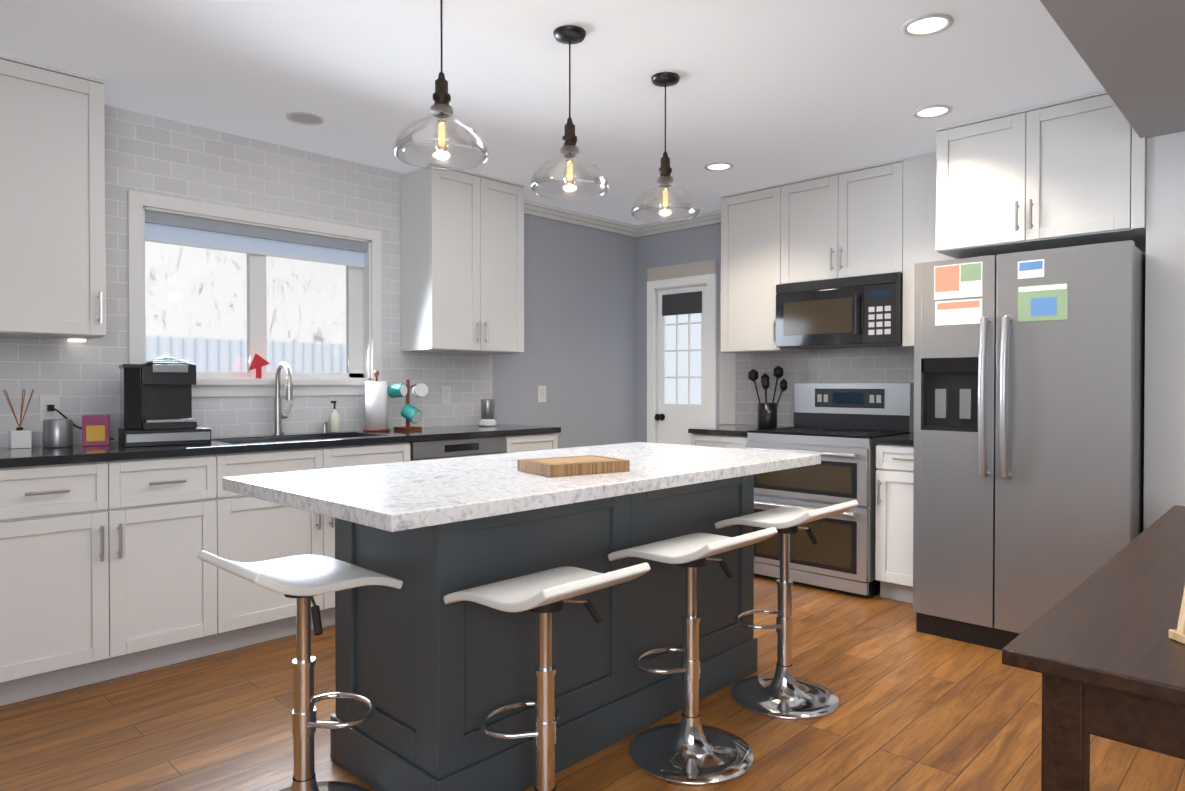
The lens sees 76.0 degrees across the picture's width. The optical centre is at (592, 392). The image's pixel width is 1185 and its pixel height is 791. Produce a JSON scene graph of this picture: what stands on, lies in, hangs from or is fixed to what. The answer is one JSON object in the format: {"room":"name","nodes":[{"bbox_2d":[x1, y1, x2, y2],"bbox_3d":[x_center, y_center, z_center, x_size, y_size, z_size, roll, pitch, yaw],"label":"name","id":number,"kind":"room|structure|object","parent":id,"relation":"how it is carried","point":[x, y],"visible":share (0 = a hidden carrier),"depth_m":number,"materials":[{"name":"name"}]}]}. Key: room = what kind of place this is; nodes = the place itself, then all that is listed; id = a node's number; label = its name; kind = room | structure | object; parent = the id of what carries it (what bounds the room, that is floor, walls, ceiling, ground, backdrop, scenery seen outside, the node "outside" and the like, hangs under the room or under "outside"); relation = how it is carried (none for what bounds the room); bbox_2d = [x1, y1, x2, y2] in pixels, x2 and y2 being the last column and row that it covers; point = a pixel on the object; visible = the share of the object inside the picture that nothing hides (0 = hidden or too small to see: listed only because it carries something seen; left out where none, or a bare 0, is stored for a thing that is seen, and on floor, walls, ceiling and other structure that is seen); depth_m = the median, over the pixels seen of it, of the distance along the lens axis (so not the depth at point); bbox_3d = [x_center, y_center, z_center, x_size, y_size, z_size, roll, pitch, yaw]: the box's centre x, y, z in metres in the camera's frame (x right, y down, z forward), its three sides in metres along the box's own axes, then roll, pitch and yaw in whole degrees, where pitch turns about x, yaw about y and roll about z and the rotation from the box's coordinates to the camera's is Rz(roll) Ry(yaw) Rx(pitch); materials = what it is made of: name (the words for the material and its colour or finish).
{"room":"kitchen","nodes":[
{"label":"kitchen","id":0,"kind":"room"},
{"bbox_2d":[0,105,635,448],"bbox_3d":[-1.852,-0.094,4.133,0.120,2.535,6.520,1,1,44],"label":"wall","id":1,"kind":"structure","parent":0,"point":[577,357],"depth_m":4.52,"materials":[{"name":"tile"}]},
{"bbox_2d":[39,395,59,420],"bbox_3d":[-2.448,0.069,3.420,0.008,0.115,0.075,1,1,44],"label":"outlet","id":2,"kind":"object","parent":1,"relation":"attached to","point":[46,400],"depth_m":3.42,"materials":[{"name":"white plastic"}]},
{"bbox_2d":[0,54,105,341],"bbox_3d":[-2.404,-0.789,3.190,0.374,1.120,0.545,1,1,44],"label":"upper cabinet","id":3,"kind":"object","parent":1,"relation":"attached to","point":[52,212],"visible":1,"depth_m":3.15,"materials":[{"name":"white wood"}]},
{"bbox_2d":[127,190,386,396],"bbox_3d":[-1.785,-0.478,4.155,0.150,0.992,1.394,1,1,44],"label":"window","id":4,"kind":"structure","parent":1,"relation":"in","point":[257,237],"depth_m":4.15,"materials":[{"name":"white"}]},
{"bbox_2d":[248,354,269,377],"bbox_3d":[-1.786,-0.143,4.070,0.001,0.135,0.120,1,1,44],"label":"arrow","id":5,"kind":"object","parent":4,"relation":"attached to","point":[258,362],"visible":1,"depth_m":4.07,"materials":[{"name":"red plastic"}]},
{"bbox_2d":[441,386,450,403],"bbox_3d":[-0.960,0.014,4.971,0.008,0.115,0.075,1,1,44],"label":"outlet","id":6,"kind":"object","parent":1,"relation":"attached to","point":[445,390],"depth_m":4.97,"materials":[{"name":"white plastic"}]},
{"bbox_2d":[400,162,523,353],"bbox_3d":[-0.810,-0.813,4.851,0.374,1.108,0.725,1,1,44],"label":"upper cabinet","id":7,"kind":"object","parent":1,"relation":"attached to","point":[462,261],"visible":0.96,"depth_m":4.68,"materials":[{"name":"white wood"}]},
{"bbox_2d":[538,386,545,401],"bbox_3d":[-0.372,0.011,5.584,0.008,0.120,0.080,1,1,44],"label":"outlet","id":8,"kind":"object","parent":1,"relation":"attached to","point":[541,389],"depth_m":5.58,"materials":[{"name":"white plastic"}]},
{"bbox_2d":[524,199,636,237],"bbox_3d":[-0.145,-1.335,5.776,0.050,0.090,1.526,1,1,44],"label":"crown molding","id":9,"kind":"structure","parent":1,"relation":"attached to","point":[542,210],"depth_m":5.80,"materials":[{"name":"white wood"}]},
{"bbox_2d":[0,0,1104,224],"bbox_3d":[0.607,-1.374,1.677,7.050,0.080,6.640,1,1,44],"label":"ceiling","id":10,"kind":"structure","parent":0,"point":[761,93],"depth_m":3.22,"materials":[{"name":"white paint"}]},
{"bbox_2d":[286,112,323,124],"bbox_3d":[-1.420,-1.353,3.746,0.176,0.008,0.176,1,1,44],"label":"recessed light","id":11,"kind":"object","parent":10,"relation":"in","point":[306,118],"visible":1,"depth_m":3.75,"materials":[{"name":"white"}]},
{"bbox_2d":[393,0,488,169],"bbox_3d":[-0.483,-1.047,2.429,0.300,0.590,0.300,1,1,44],"label":"pendant light","id":12,"kind":"object","parent":10,"relation":"hanging from","point":[441,108],"visible":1,"depth_m":2.41,"materials":[{"name":"clear glass"}]},
{"bbox_2d":[530,25,609,199],"bbox_3d":[-0.085,-1.052,2.844,0.300,0.590,0.300,1,1,44],"label":"pendant light","id":13,"kind":"object","parent":10,"relation":"hanging from","point":[569,35],"visible":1,"depth_m":2.82,"materials":[{"name":"clear glass"}]},
{"bbox_2d":[630,72,699,222],"bbox_3d":[0.313,-1.056,3.259,0.300,0.590,0.300,1,1,44],"label":"pendant light","id":14,"kind":"object","parent":10,"relation":"hanging from","point":[665,80],"visible":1,"depth_m":3.24,"materials":[{"name":"clear glass"}]},
{"bbox_2d":[704,162,733,170],"bbox_3d":[0.763,-1.362,4.577,0.176,0.008,0.176,1,1,44],"label":"recessed light","id":15,"kind":"object","parent":10,"relation":"in","point":[719,166],"visible":1,"depth_m":4.57,"materials":[{"name":"white"}]},
{"bbox_2d":[901,13,953,36],"bbox_3d":[1.224,-1.342,2.776,0.176,0.008,0.176,1,1,44],"label":"recessed light","id":16,"kind":"object","parent":10,"relation":"in","point":[925,25],"visible":1,"depth_m":2.77,"materials":[{"name":"white"}]},
{"bbox_2d":[913,104,952,118],"bbox_3d":[1.638,-1.352,3.654,0.176,0.008,0.176,1,1,44],"label":"recessed light","id":17,"kind":"object","parent":10,"relation":"in","point":[932,111],"visible":1,"depth_m":3.65,"materials":[{"name":"white"}]},
{"bbox_2d":[0,575,1184,790],"bbox_3d":[0.607,1.231,1.706,7.050,0.060,6.640,1,1,44],"label":"floor","id":18,"kind":"structure","parent":0,"point":[918,711],"depth_m":2.69,"materials":[{"name":"brown wood"}]},
{"bbox_2d":[0,433,557,705],"bbox_3d":[-1.582,0.723,3.861,0.654,0.908,3.328,1,1,44],"label":"base cabinet","id":19,"kind":"object","parent":18,"relation":"on","point":[106,573],"visible":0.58,"depth_m":3.16,"materials":[{"name":"white wood"}]},
{"bbox_2d":[0,424,560,467],"bbox_3d":[-1.589,0.249,3.864,0.635,0.035,3.350,1,1,44],"label":"countertop","id":20,"kind":"structure","parent":19,"relation":"on","point":[39,455],"depth_m":3.57,"materials":[{"name":"black stone"}]},
{"bbox_2d":[3,389,33,448],"bbox_3d":[-2.458,0.112,3.253,0.083,0.251,0.111,1,1,44],"label":"reed diffuser","id":21,"kind":"object","parent":20,"relation":"on","point":[19,437],"visible":1,"depth_m":3.24,"materials":[{"name":"white ceramic"}]},
{"bbox_2d":[43,419,72,447],"bbox_3d":[-2.336,0.177,3.314,0.108,0.120,0.108,1,1,44],"label":"canister","id":22,"kind":"object","parent":20,"relation":"on","point":[57,433],"visible":1,"depth_m":3.27,"materials":[{"name":"silver metal"}]},
{"bbox_2d":[47,405,113,439],"bbox_3d":[-2.327,0.137,3.451,0.125,0.166,0.233,1,1,44],"label":"cord","id":23,"kind":"object","parent":20,"relation":"on","point":[50,408],"visible":0.73,"depth_m":3.40,"materials":[{"name":"black plastic"}]},
{"bbox_2d":[82,415,108,445],"bbox_3d":[-2.220,0.168,3.390,0.100,0.135,0.062,0,1,-31],"label":"snack box","id":24,"kind":"object","parent":20,"relation":"on","point":[95,430],"visible":1,"depth_m":3.36,"materials":[{"name":"pink cardboard"}]},
{"bbox_2d":[118,356,210,446],"bbox_3d":[-1.991,0.032,3.524,0.340,0.404,0.344,0,1,-36],"label":"coffee maker","id":25,"kind":"object","parent":20,"relation":"on","point":[155,402],"visible":1,"depth_m":3.42,"materials":[{"name":"black plastic"}]},
{"bbox_2d":[272,362,328,434],"bbox_3d":[-1.568,0.032,4.150,0.188,0.392,0.314,1,1,44],"label":"faucet","id":26,"kind":"object","parent":20,"relation":"on","point":[279,416],"visible":1,"depth_m":4.09,"materials":[{"name":"silver metal"}]},
{"bbox_2d":[329,401,339,431],"bbox_3d":[-1.469,0.137,4.318,0.059,0.178,0.060,1,1,44],"label":"soap bottle","id":27,"kind":"object","parent":20,"relation":"on","point":[334,421],"visible":1,"depth_m":4.30,"materials":[{"name":"beige plastic"}]},
{"bbox_2d":[363,370,389,431],"bbox_3d":[-1.266,0.047,4.442,0.150,0.355,0.150,1,1,44],"label":"paper towel","id":28,"kind":"object","parent":20,"relation":"on","point":[376,405],"visible":1,"depth_m":4.39,"materials":[{"name":"white paper"}]},
{"bbox_2d":[387,380,427,430],"bbox_3d":[-1.075,0.073,4.504,0.190,0.300,0.260,1,1,44],"label":"mug tree","id":29,"kind":"object","parent":20,"relation":"on","point":[410,413],"visible":1,"depth_m":4.46,"materials":[{"name":"teal ceramic"}]},
{"bbox_2d":[479,399,496,425],"bbox_3d":[-0.685,0.131,4.961,0.120,0.175,0.120,1,1,44],"label":"grinder","id":30,"kind":"object","parent":20,"relation":"on","point":[487,411],"visible":1,"depth_m":4.92,"materials":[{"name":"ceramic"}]},
{"bbox_2d":[197,550,402,790],"bbox_3d":[-0.803,0.814,2.102,0.410,0.762,0.416,1,1,44],"label":"stool","id":31,"kind":"object","parent":18,"relation":"on","point":[303,580],"visible":0.98,"depth_m":2.08,"materials":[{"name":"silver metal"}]},
{"bbox_2d":[408,436,504,460],"bbox_3d":[-0.944,0.716,4.506,0.675,0.907,0.638,1,1,44],"label":"dishwasher","id":32,"kind":"object","parent":18,"relation":"on","point":[435,449],"visible":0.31,"depth_m":4.28,"materials":[{"name":"silver metal"}]},
{"bbox_2d":[330,478,756,790],"bbox_3d":[-0.077,0.742,2.844,0.604,0.892,1.622,1,1,44],"label":"kitchen island","id":33,"kind":"object","parent":18,"relation":"on","point":[427,670],"depth_m":2.37,"materials":[{"name":"grey wood"}]},
{"bbox_2d":[222,442,820,533],"bbox_3d":[-0.104,0.277,2.727,0.975,0.040,1.996,1,1,44],"label":"island countertop","id":34,"kind":"structure","parent":33,"relation":"on","point":[397,497],"depth_m":2.26,"materials":[{"name":"white stone"}]},
{"bbox_2d":[517,455,629,476],"bbox_3d":[-0.064,0.240,2.505,0.300,0.036,0.220,0,1,-32],"label":"cutting board","id":35,"kind":"object","parent":34,"relation":"on","point":[569,466],"visible":1,"depth_m":2.43,"materials":[{"name":"brown wood"}]},
{"bbox_2d":[444,563,649,790],"bbox_3d":[-0.125,0.826,2.045,0.416,0.739,0.410,1,1,44],"label":"stool","id":36,"kind":"object","parent":18,"relation":"on","point":[545,594],"visible":1,"depth_m":2.02,"materials":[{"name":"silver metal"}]},
{"bbox_2d":[608,527,777,785],"bbox_3d":[0.326,0.816,2.497,0.416,0.750,0.410,1,1,44],"label":"stool","id":37,"kind":"object","parent":18,"relation":"on","point":[690,749],"visible":1,"depth_m":2.47,"materials":[{"name":"silver metal"}]},
{"bbox_2d":[691,434,747,448],"bbox_3d":[1.053,0.720,5.246,0.458,0.884,0.634,1,1,44],"label":"base cabinet","id":38,"kind":"object","parent":18,"relation":"on","point":[724,441],"depth_m":5.01,"materials":[{"name":"white wood"}]},
{"bbox_2d":[688,425,913,445],"bbox_3d":[1.475,0.265,4.824,1.660,0.033,0.653,1,1,44],"label":"countertop","id":39,"kind":"structure","parent":38,"relation":"on","point":[742,430],"depth_m":4.93,"materials":[{"name":"black stone"}]},
{"bbox_2d":[748,365,787,427],"bbox_3d":[1.215,0.027,5.267,0.234,0.430,0.196,1,1,44],"label":"utensil crock","id":40,"kind":"object","parent":39,"relation":"on","point":[767,415],"visible":1,"depth_m":5.22,"materials":[{"name":"black ceramic"}]},
{"bbox_2d":[714,500,858,719],"bbox_3d":[0.749,0.801,2.946,0.416,0.770,0.410,1,1,44],"label":"stool","id":41,"kind":"object","parent":18,"relation":"on","point":[782,692],"visible":1,"depth_m":2.92,"materials":[{"name":"silver metal"}]},
{"bbox_2d":[746,383,913,597],"bbox_3d":[1.471,0.554,4.754,0.799,1.225,0.754,1,1,44],"label":"range","id":42,"kind":"object","parent":18,"relation":"on","point":[838,427],"visible":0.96,"depth_m":4.53,"materials":[{"name":"silver metal"}]},
{"bbox_2d":[875,444,913,603],"bbox_3d":[1.946,0.729,4.389,0.358,0.884,0.634,1,1,44],"label":"base cabinet","id":43,"kind":"object","parent":18,"relation":"on","point":[894,526],"depth_m":4.22,"materials":[{"name":"white wood"}]},
{"bbox_2d":[913,240,1145,649],"bbox_3d":[2.185,0.273,3.724,0.878,1.810,1.017,1,1,44],"label":"fridge","id":44,"kind":"object","parent":18,"relation":"on","point":[1028,473],"visible":0.96,"depth_m":3.38,"materials":[{"name":"silver metal"}]},
{"bbox_2d":[1002,505,1184,790],"bbox_3d":[1.821,0.819,1.744,1.017,0.762,2.158,1,1,44],"label":"dining table","id":45,"kind":"object","parent":18,"relation":"on","point":[1101,651],"visible":1,"depth_m":1.30,"materials":[{"name":"brown wood"}]},
{"bbox_2d":[1169,586,1184,643],"bbox_3d":[1.206,0.331,1.342,0.274,0.221,0.288,1,1,44],"label":"easel stand","id":46,"kind":"object","parent":45,"relation":"on","point":[1178,634],"visible":1,"depth_m":1.35,"materials":[{"name":"brown wood"}]},
{"bbox_2d":[636,223,1145,441],"bbox_3d":[1.739,-0.105,5.113,3.705,2.535,0.134,1,1,44],"label":"wall","id":47,"kind":"structure","parent":0,"point":[737,401],"depth_m":5.64,"materials":[{"name":"grey paint"}]},
{"bbox_2d":[637,209,720,236],"bbox_3d":[0.766,-1.336,5.924,1.020,0.090,0.050,1,1,44],"label":"crown molding","id":48,"kind":"structure","parent":47,"relation":"attached to","point":[710,217],"depth_m":5.99,"materials":[{"name":"white wood"}]},
{"bbox_2d":[654,285,706,444],"bbox_3d":[0.713,0.157,6.040,0.511,1.981,0.120,1,1,44],"label":"entry door","id":49,"kind":"structure","parent":47,"relation":"in","point":[682,360],"depth_m":6.07,"materials":[{"name":"white wood"}]},
{"bbox_2d":[647,260,715,442],"bbox_3d":[0.731,0.067,6.065,0.669,2.170,0.118,1,1,44],"label":"door frame","id":50,"kind":"structure","parent":47,"relation":"attached to","point":[694,274],"depth_m":6.08,"materials":[{"name":"white wood"}]},
{"bbox_2d":[721,182,808,353],"bbox_3d":[1.221,-0.825,5.250,0.527,1.092,0.398,1,1,44],"label":"upper cabinet","id":51,"kind":"object","parent":47,"relation":"attached to","point":[754,222],"depth_m":5.12,"materials":[{"name":"white wood"}]},
{"bbox_2d":[789,158,904,282],"bbox_3d":[1.655,-1.036,4.832,0.794,0.662,0.398,1,1,44],"label":"upper cabinet","id":52,"kind":"object","parent":47,"relation":"attached to","point":[877,218],"depth_m":4.65,"materials":[{"name":"white wood"}]},
{"bbox_2d":[776,272,902,348],"bbox_3d":[1.617,-0.497,4.798,0.788,0.406,0.507,1,1,44],"label":"microwave","id":53,"kind":"object","parent":52,"relation":"attached to","point":[859,312],"visible":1,"depth_m":4.61,"materials":[{"name":"black plastic"}]},
{"bbox_2d":[902,152,954,346],"bbox_3d":[2.033,-0.817,4.471,0.372,1.092,0.398,1,1,44],"label":"upper cabinet","id":54,"kind":"object","parent":47,"relation":"attached to","point":[920,170],"depth_m":4.36,"materials":[{"name":"white wood"}]},
{"bbox_2d":[1040,0,1184,137],"bbox_3d":[1.624,-1.194,0.163,3.245,0.244,5.620,1,1,44],"label":"ceiling","id":55,"kind":"structure","parent":0,"point":[1131,53],"depth_m":2.44,"materials":[{"name":"grey paint"}]},
{"bbox_2d":[1143,131,1184,530],"bbox_3d":[3.846,-0.076,2.478,3.225,2.535,0.780,1,1,44],"label":"wall","id":56,"kind":"structure","parent":0,"point":[1164,448],"depth_m":3.26,"materials":[{"name":"white paint"}]},
{"bbox_2d":[936,90,1146,258],"bbox_3d":[2.344,-1.040,3.868,0.878,0.633,0.834,1,1,44],"label":"upper cabinet","id":57,"kind":"object","parent":56,"relation":"attached to","point":[1070,172],"visible":0.81,"depth_m":3.58,"materials":[{"name":"white wood"}]},
{"label":"outside","id":58,"kind":"structure","parent":0,"visible":0},
{"bbox_2d":[145,241,345,372],"bbox_3d":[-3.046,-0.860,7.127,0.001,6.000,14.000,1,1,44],"label":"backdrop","id":59,"kind":"structure","parent":58,"point":[160,255],"depth_m":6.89,"materials":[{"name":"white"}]}
]}

